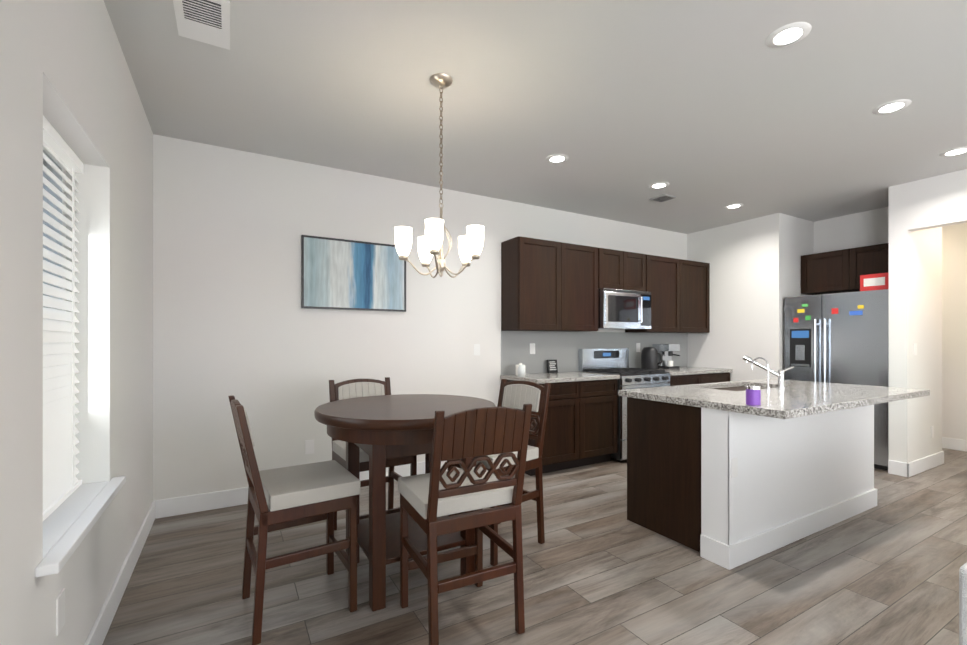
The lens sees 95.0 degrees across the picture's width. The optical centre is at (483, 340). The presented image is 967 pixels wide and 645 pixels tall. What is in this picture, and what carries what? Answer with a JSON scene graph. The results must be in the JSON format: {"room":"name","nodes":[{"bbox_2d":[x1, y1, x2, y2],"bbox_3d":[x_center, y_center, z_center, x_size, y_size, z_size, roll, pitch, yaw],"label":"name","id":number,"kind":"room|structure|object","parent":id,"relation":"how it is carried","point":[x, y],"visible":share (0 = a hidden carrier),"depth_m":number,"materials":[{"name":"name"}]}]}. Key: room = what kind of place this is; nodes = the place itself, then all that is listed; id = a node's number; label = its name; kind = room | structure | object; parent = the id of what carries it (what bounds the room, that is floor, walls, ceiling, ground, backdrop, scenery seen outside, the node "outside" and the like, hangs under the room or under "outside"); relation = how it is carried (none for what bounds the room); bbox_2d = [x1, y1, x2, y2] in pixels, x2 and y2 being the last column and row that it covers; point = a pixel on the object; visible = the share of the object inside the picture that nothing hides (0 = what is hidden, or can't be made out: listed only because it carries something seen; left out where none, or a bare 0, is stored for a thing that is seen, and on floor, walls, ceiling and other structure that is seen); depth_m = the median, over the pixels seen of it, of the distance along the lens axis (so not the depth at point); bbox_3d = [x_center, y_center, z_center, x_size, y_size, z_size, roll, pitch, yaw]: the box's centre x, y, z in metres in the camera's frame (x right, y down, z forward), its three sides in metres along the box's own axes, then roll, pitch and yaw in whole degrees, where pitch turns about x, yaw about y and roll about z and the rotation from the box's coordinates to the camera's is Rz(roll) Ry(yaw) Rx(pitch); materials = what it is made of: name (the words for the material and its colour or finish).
{"room":"kitchen","nodes":[
{"label":"kitchen","id":0,"kind":"room"},
{"bbox_2d":[0,0,152,644],"bbox_3d":[-0.629,-0.104,-0.079,0.220,2.740,7.630,0,0,-30],"label":"wall","id":1,"kind":"structure","parent":0,"point":[65,71],"depth_m":1.70,"materials":[{"name":"paint"}]},
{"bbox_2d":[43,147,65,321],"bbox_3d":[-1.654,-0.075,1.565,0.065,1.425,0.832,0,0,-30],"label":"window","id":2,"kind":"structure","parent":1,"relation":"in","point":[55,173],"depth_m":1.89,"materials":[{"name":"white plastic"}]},
{"bbox_2d":[56,588,64,635],"bbox_3d":[-1.357,0.869,1.422,0.005,0.115,0.070,0,0,-30],"label":"outlet","id":3,"kind":"object","parent":1,"relation":"attached to","point":[60,610],"visible":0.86,"depth_m":1.41,"materials":[{"name":"white plastic"}]},
{"bbox_2d":[43,116,82,520],"bbox_3d":[-1.595,-0.076,1.599,0.051,1.419,0.820,0,0,-30],"label":"window blinds","id":4,"kind":"object","parent":1,"relation":"attached to","point":[62,483],"visible":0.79,"depth_m":1.75,"materials":[{"name":"white plastic"}]},
{"bbox_2d":[35,476,125,576],"bbox_3d":[-1.539,0.652,1.631,0.200,0.030,0.952,0,0,-30],"label":"window sill","id":5,"kind":"structure","parent":1,"relation":"attached to","point":[70,521],"depth_m":1.57,"materials":[{"name":"white wood"}]},
{"bbox_2d":[84,500,159,644],"bbox_3d":[-0.525,1.201,-0.020,0.019,0.130,7.330,0,0,-30],"label":"baseboard","id":6,"kind":"structure","parent":1,"relation":"attached to","point":[97,635],"depth_m":2.17,"materials":[{"name":"white wood"}]},
{"bbox_2d":[153,134,686,500],"bbox_3d":[0.192,-0.102,4.697,5.950,2.740,0.156,0,0,-30],"label":"wall","id":7,"kind":"structure","parent":0,"point":[231,316],"depth_m":3.62,"materials":[{"name":"paint"}]},
{"bbox_2d":[305,439,313,453],"bbox_3d":[-1.442,0.880,3.675,0.070,0.115,0.005,0,0,-30],"label":"outlet","id":8,"kind":"object","parent":7,"relation":"attached to","point":[309,446],"visible":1,"depth_m":3.67,"materials":[{"name":"white plastic"}]},
{"bbox_2d":[160,461,459,517],"bbox_3d":[-1.073,1.203,3.882,2.885,0.130,0.015,0,0,-30],"label":"baseboard","id":9,"kind":"structure","parent":7,"relation":"attached to","point":[169,507],"depth_m":3.33,"materials":[{"name":"white wood"}]},
{"bbox_2d":[301,235,405,311],"bbox_3d":[-1.104,-0.567,3.856,0.895,0.600,0.026,0,0,-30],"label":"picture","id":10,"kind":"object","parent":7,"relation":"attached to","point":[341,274],"visible":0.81,"depth_m":3.83,"materials":[{"name":"blue"}]},
{"bbox_2d":[474,344,479,354],"bbox_3d":[-0.066,0.091,4.463,0.070,0.115,0.005,0,0,-30],"label":"light switch","id":11,"kind":"object","parent":7,"relation":"attached to","point":[476,349],"visible":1,"depth_m":4.46,"materials":[{"name":"white plastic"}]},
{"bbox_2d":[530,343,534,353],"bbox_3d":[0.531,0.086,4.799,0.070,0.115,0.004,0,0,-30],"label":"outlet","id":12,"kind":"object","parent":7,"relation":"attached to","point":[532,348],"visible":1,"depth_m":4.80,"materials":[{"name":"white plastic"}]},
{"bbox_2d":[501,236,568,331],"bbox_3d":[0.521,-0.563,4.603,0.587,0.918,0.330,0,0,-30],"label":"upper cabinet","id":13,"kind":"object","parent":7,"relation":"attached to","point":[547,285],"depth_m":4.47,"materials":[{"name":"brown wood"}]},
{"bbox_2d":[569,243,600,331],"bbox_3d":[0.922,-0.563,4.832,0.586,0.918,0.330,0,0,-30],"label":"upper cabinet","id":14,"kind":"object","parent":7,"relation":"attached to","point":[584,261],"depth_m":4.74,"materials":[{"name":"brown wood"}]},
{"bbox_2d":[601,248,628,289],"bbox_3d":[1.369,-0.797,5.089,0.439,0.450,0.330,0,0,-30],"label":"upper cabinet","id":15,"kind":"object","parent":7,"relation":"attached to","point":[614,263],"depth_m":4.97,"materials":[{"name":"brown wood"}]},
{"bbox_2d":[598,288,650,329],"bbox_3d":[1.537,-0.352,5.112,0.748,0.430,0.456,0,0,-30],"label":"microwave","id":16,"kind":"object","parent":15,"relation":"attached to","point":[618,309],"visible":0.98,"depth_m":4.92,"materials":[{"name":"silver metal"}]},
{"bbox_2d":[636,343,639,351],"bbox_3d":[1.963,0.086,5.619,0.070,0.115,0.004,0,0,-30],"label":"outlet","id":17,"kind":"object","parent":7,"relation":"attached to","point":[637,347],"visible":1,"depth_m":5.61,"materials":[{"name":"white plastic"}]},
{"bbox_2d":[629,252,648,291],"bbox_3d":[1.643,-0.796,5.245,0.439,0.450,0.330,0,0,-30],"label":"upper cabinet","id":18,"kind":"object","parent":7,"relation":"attached to","point":[638,262],"depth_m":5.16,"materials":[{"name":"brown wood"}]},
{"bbox_2d":[625,255,684,332],"bbox_3d":[2.127,-0.562,5.522,0.670,0.918,0.330,0,0,-30],"label":"upper cabinet","id":19,"kind":"object","parent":7,"relation":"attached to","point":[666,274],"depth_m":5.40,"materials":[{"name":"brown wood"}]},
{"bbox_2d":[665,260,709,332],"bbox_3d":[2.601,-0.562,5.794,0.670,0.918,0.330,0,0,-30],"label":"upper cabinet","id":20,"kind":"object","parent":7,"relation":"attached to","point":[697,274],"depth_m":5.70,"materials":[{"name":"brown wood"}]},
{"bbox_2d":[102,448,966,644],"bbox_3d":[2.821,1.327,1.896,8.170,0.120,7.630,0,0,-30],"label":"floor","id":21,"kind":"structure","parent":0,"point":[599,568],"depth_m":2.29,"materials":[{"name":"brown wood"}]},
{"bbox_2d":[228,395,359,644],"bbox_3d":[-0.912,0.767,2.124,0.512,1.000,0.442,0,0,-34],"label":"chair","id":22,"kind":"object","parent":21,"relation":"on","point":[294,496],"visible":1,"depth_m":2.02,"materials":[{"name":"brown wood"}]},
{"bbox_2d":[329,377,416,529],"bbox_3d":[-0.738,0.767,2.926,0.442,1.000,0.512,0,0,-33],"label":"chair","id":23,"kind":"object","parent":21,"relation":"on","point":[351,388],"visible":0.21,"depth_m":3.02,"materials":[{"name":"brown wood"}]},
{"bbox_2d":[314,394,495,611],"bbox_3d":[-0.415,0.810,2.446,0.970,0.915,0.970,0,0,-30],"label":"dining table","id":24,"kind":"object","parent":21,"relation":"on","point":[379,430],"visible":0.75,"depth_m":2.16,"materials":[{"name":"brown wood"}]},
{"bbox_2d":[398,403,531,644],"bbox_3d":[-0.100,0.767,2.002,0.442,1.000,0.512,0,0,-27],"label":"chair","id":25,"kind":"object","parent":21,"relation":"on","point":[477,434],"visible":1,"depth_m":1.85,"materials":[{"name":"brown wood"}]},
{"bbox_2d":[448,379,550,565],"bbox_3d":[0.095,0.767,2.805,0.512,1.000,0.442,0,0,-42],"label":"chair","id":26,"kind":"object","parent":21,"relation":"on","point":[516,394],"visible":0.38,"depth_m":2.77,"materials":[{"name":"brown wood"}]},
{"bbox_2d":[500,371,619,475],"bbox_3d":[0.790,0.811,4.580,1.063,0.915,0.635,0,0,-30],"label":"base cabinet","id":27,"kind":"object","parent":21,"relation":"on","point":[581,427],"visible":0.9,"depth_m":4.35,"materials":[{"name":"brown wood"}]},
{"bbox_2d":[516,363,524,375],"bbox_3d":[0.374,0.290,4.489,0.100,0.125,0.100,0,0,-30],"label":"canister","id":28,"kind":"object","parent":27,"relation":"on","point":[517,366],"visible":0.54,"depth_m":4.46,"materials":[{"name":"white ceramic"}]},
{"bbox_2d":[518,365,524,376],"bbox_3d":[0.370,0.295,4.336,0.074,0.115,0.074,0,0,-30],"label":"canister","id":29,"kind":"object","parent":27,"relation":"on","point":[521,370],"visible":1,"depth_m":4.31,"materials":[{"name":"white ceramic"}]},
{"bbox_2d":[547,359,557,372],"bbox_3d":[0.756,0.281,4.869,0.130,0.146,0.036,0,0,-30],"label":"plaque","id":30,"kind":"object","parent":27,"relation":"on","point":[552,367],"visible":1,"depth_m":4.86,"materials":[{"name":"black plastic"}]},
{"bbox_2d":[579,348,669,461],"bbox_3d":[1.602,0.681,4.999,0.750,1.175,0.716,0,0,-30],"label":"range","id":31,"kind":"object","parent":21,"relation":"on","point":[614,361],"visible":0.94,"depth_m":4.85,"materials":[{"name":"silver metal"}]},
{"bbox_2d":[658,366,732,385],"bbox_3d":[2.440,0.811,5.525,1.216,0.915,0.635,0,0,-30],"label":"base cabinet","id":32,"kind":"object","parent":21,"relation":"on","point":[687,375],"visible":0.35,"depth_m":5.28,"materials":[{"name":"brown wood"}]},
{"bbox_2d":[641,347,662,369],"bbox_3d":[2.055,0.215,5.417,0.184,0.275,0.271,0,0,-30],"label":"kettle","id":33,"kind":"object","parent":32,"relation":"on","point":[649,357],"visible":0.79,"depth_m":5.36,"materials":[{"name":"black plastic"}]},
{"bbox_2d":[652,344,679,368],"bbox_3d":[2.345,0.198,5.616,0.210,0.310,0.321,0,0,-30],"label":"espresso machine","id":34,"kind":"object","parent":32,"relation":"on","point":[666,351],"visible":0.88,"depth_m":5.58,"materials":[{"name":"silver metal"}]},
{"bbox_2d":[618,395,879,569],"bbox_3d":[2.000,0.828,3.259,1.920,0.880,0.770,0,0,-30],"label":"kitchen island","id":35,"kind":"object","parent":21,"relation":"on","point":[724,475],"depth_m":2.78,"materials":[{"name":"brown wood"}]},
{"bbox_2d":[618,387,845,418],"bbox_3d":[1.500,0.367,2.815,0.650,0.040,1.084,0,0,-30],"label":"island countertop","id":36,"kind":"structure","parent":35,"relation":"on","point":[772,406],"depth_m":2.59,"materials":[{"name":"grey stone"}]},
{"bbox_2d":[746,386,760,404],"bbox_3d":[1.464,0.297,2.405,0.072,0.099,0.072,0,0,-30],"label":"candle jar","id":37,"kind":"object","parent":36,"relation":"on","point":[753,395],"visible":1,"depth_m":2.38,"materials":[{"name":"purple glass"}]},
{"bbox_2d":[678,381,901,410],"bbox_3d":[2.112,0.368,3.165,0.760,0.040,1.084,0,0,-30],"label":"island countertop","id":38,"kind":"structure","parent":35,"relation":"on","point":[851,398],"depth_m":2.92,"materials":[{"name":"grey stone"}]},
{"bbox_2d":[718,383,749,390],"bbox_3d":[1.972,0.474,3.410,0.784,0.196,0.424,0,0,-30],"label":"sink","id":39,"kind":"object","parent":38,"relation":"in","point":[737,386],"depth_m":3.62,"materials":[{"name":"silver metal"}]},
{"bbox_2d":[743,355,793,389],"bbox_3d":[2.051,0.226,3.222,0.220,0.242,0.283,0,0,-30],"label":"faucet","id":40,"kind":"object","parent":38,"relation":"on","point":[779,374],"visible":1,"depth_m":3.19,"materials":[{"name":"silver metal"}]},
{"bbox_2d":[785,289,888,469],"bbox_3d":[3.974,0.383,4.850,0.793,1.770,0.924,0,0,-30],"label":"refrigerator","id":41,"kind":"object","parent":21,"relation":"on","point":[842,338],"visible":0.6,"depth_m":4.59,"materials":[{"name":"silver metal"}]},
{"bbox_2d":[860,272,888,290],"bbox_3d":[3.960,-0.587,4.474,0.072,0.169,0.230,0,0,-30],"label":"snack box","id":42,"kind":"object","parent":41,"relation":"on","point":[878,281],"visible":0.71,"depth_m":4.45,"materials":[{"name":"red cardboard"}]},
{"bbox_2d":[959,562,966,644],"bbox_3d":[2.596,0.894,1.413,2.240,0.745,0.995,0,0,-30],"label":"sofa","id":43,"kind":"object","parent":21,"relation":"on","point":[963,605],"visible":1,"depth_m":1.28,"materials":[{"name":"fabric"}]},
{"bbox_2d":[104,0,966,233],"bbox_3d":[2.821,-1.533,1.897,8.170,0.120,7.630,0,0,-30],"label":"ceiling","id":44,"kind":"structure","parent":0,"point":[708,111],"depth_m":2.66,"materials":[{"name":"paint"}]},
{"bbox_2d":[173,0,229,49],"bbox_3d":[-1.278,-1.464,2.019,0.214,0.015,0.355,0,0,-30],"label":"ceiling vent","id":45,"kind":"object","parent":44,"relation":"in","point":[206,21],"visible":1,"depth_m":2.02,"materials":[{"name":"white plastic"}]},
{"bbox_2d":[394,73,483,277],"bbox_3d":[-0.250,-0.915,2.516,0.499,1.114,0.484,0,0,-30],"label":"chandelier","id":46,"kind":"object","parent":44,"relation":"hanging from","point":[470,245],"visible":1,"depth_m":2.44,"materials":[{"name":"white glass"}]},
{"bbox_2d":[546,154,568,162],"bbox_3d":[0.596,-1.469,3.579,0.184,0.006,0.184,0,0,-30],"label":"recessed light","id":47,"kind":"object","parent":44,"relation":"in","point":[557,158],"visible":1,"depth_m":3.56,"materials":[{"name":"white plastic"}]},
{"bbox_2d":[649,182,668,188],"bbox_3d":[1.661,-1.469,4.195,0.184,0.006,0.184,0,0,-30],"label":"recessed light","id":48,"kind":"object","parent":44,"relation":"in","point":[657,185],"visible":1,"depth_m":4.18,"materials":[{"name":"white plastic"}]},
{"bbox_2d":[650,194,675,201],"bbox_3d":[1.844,-1.464,4.559,0.180,0.014,0.180,0,0,-30],"label":"ceiling vent","id":49,"kind":"object","parent":44,"relation":"in","point":[663,198],"visible":1,"depth_m":4.54,"materials":[{"name":"grey metal"}]},
{"bbox_2d":[724,203,743,208],"bbox_3d":[2.733,-1.468,4.837,0.184,0.006,0.184,0,0,-30],"label":"recessed light","id":50,"kind":"object","parent":44,"relation":"in","point":[736,205],"visible":1,"depth_m":4.84,"materials":[{"name":"white plastic"}]},
{"bbox_2d":[765,22,811,47],"bbox_3d":[1.468,-1.470,2.137,0.184,0.006,0.184,0,0,-30],"label":"recessed light","id":51,"kind":"object","parent":44,"relation":"in","point":[788,35],"visible":1,"depth_m":2.13,"materials":[{"name":"white plastic"}]},
{"bbox_2d":[872,99,911,114],"bbox_3d":[2.569,-1.469,2.790,0.184,0.006,0.184,0,0,-30],"label":"recessed light","id":52,"kind":"object","parent":44,"relation":"in","point":[891,106],"visible":1,"depth_m":2.78,"materials":[{"name":"white plastic"}]},
{"bbox_2d":[939,147,966,156],"bbox_3d":[3.678,-1.469,3.449,0.184,0.006,0.184,0,0,-30],"label":"recessed light","id":53,"kind":"object","parent":44,"relation":"in","point":[955,151],"visible":1,"depth_m":3.45,"materials":[{"name":"white plastic"}]},
{"bbox_2d":[687,169,966,380],"bbox_3d":[4.011,-0.102,4.970,0.950,2.740,3.480,0,0,-30],"label":"wall","id":54,"kind":"structure","parent":0,"point":[755,272],"depth_m":5.32,"materials":[{"name":"paint"}]},
{"bbox_2d":[814,207,888,253],"bbox_3d":[4.384,-0.102,5.093,0.120,2.740,0.975,0,0,-30],"label":"wall","id":55,"kind":"structure","parent":0,"point":[865,228],"depth_m":5.14,"materials":[{"name":"paint"}]},
{"bbox_2d":[801,243,888,294],"bbox_3d":[4.185,-0.792,4.980,0.330,0.460,0.967,0,0,-30],"label":"upper cabinet","id":56,"kind":"object","parent":55,"relation":"attached to","point":[837,271],"visible":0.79,"depth_m":4.97,"materials":[{"name":"brown wood"}]},
{"bbox_2d":[889,183,941,462],"bbox_3d":[4.313,-0.102,4.413,0.920,2.740,0.135,0,0,-30],"label":"wall","id":57,"kind":"structure","parent":0,"point":[915,286],"depth_m":4.23,"materials":[{"name":"paint"}]},
{"bbox_2d":[914,343,916,354],"bbox_3d":[4.109,0.081,4.215,0.070,0.115,0.005,0,0,-30],"label":"light switch","id":58,"kind":"object","parent":57,"relation":"attached to","point":[915,348],"visible":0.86,"depth_m":4.21,"materials":[{"name":"white plastic"}]},
{"bbox_2d":[900,451,943,476],"bbox_3d":[4.322,1.203,4.350,0.905,0.130,0.045,0,0,-30],"label":"baseboard","id":59,"kind":"structure","parent":57,"relation":"attached to","point":[915,467],"depth_m":4.26,"materials":[{"name":"white wood"}]},
{"bbox_2d":[942,223,966,439],"bbox_3d":[5.286,-0.101,5.630,0.120,2.740,3.600,0,0,-30],"label":"wall","id":60,"kind":"structure","parent":0,"point":[954,331],"depth_m":5.16,"materials":[{"name":"paint"}]},
{"bbox_2d":[942,437,966,451],"bbox_3d":[5.236,1.204,5.584,0.015,0.130,3.330,0,0,-30],"label":"baseboard","id":61,"kind":"structure","parent":60,"relation":"attached to","point":[948,443],"depth_m":5.15,"materials":[{"name":"white wood"}]}
]}

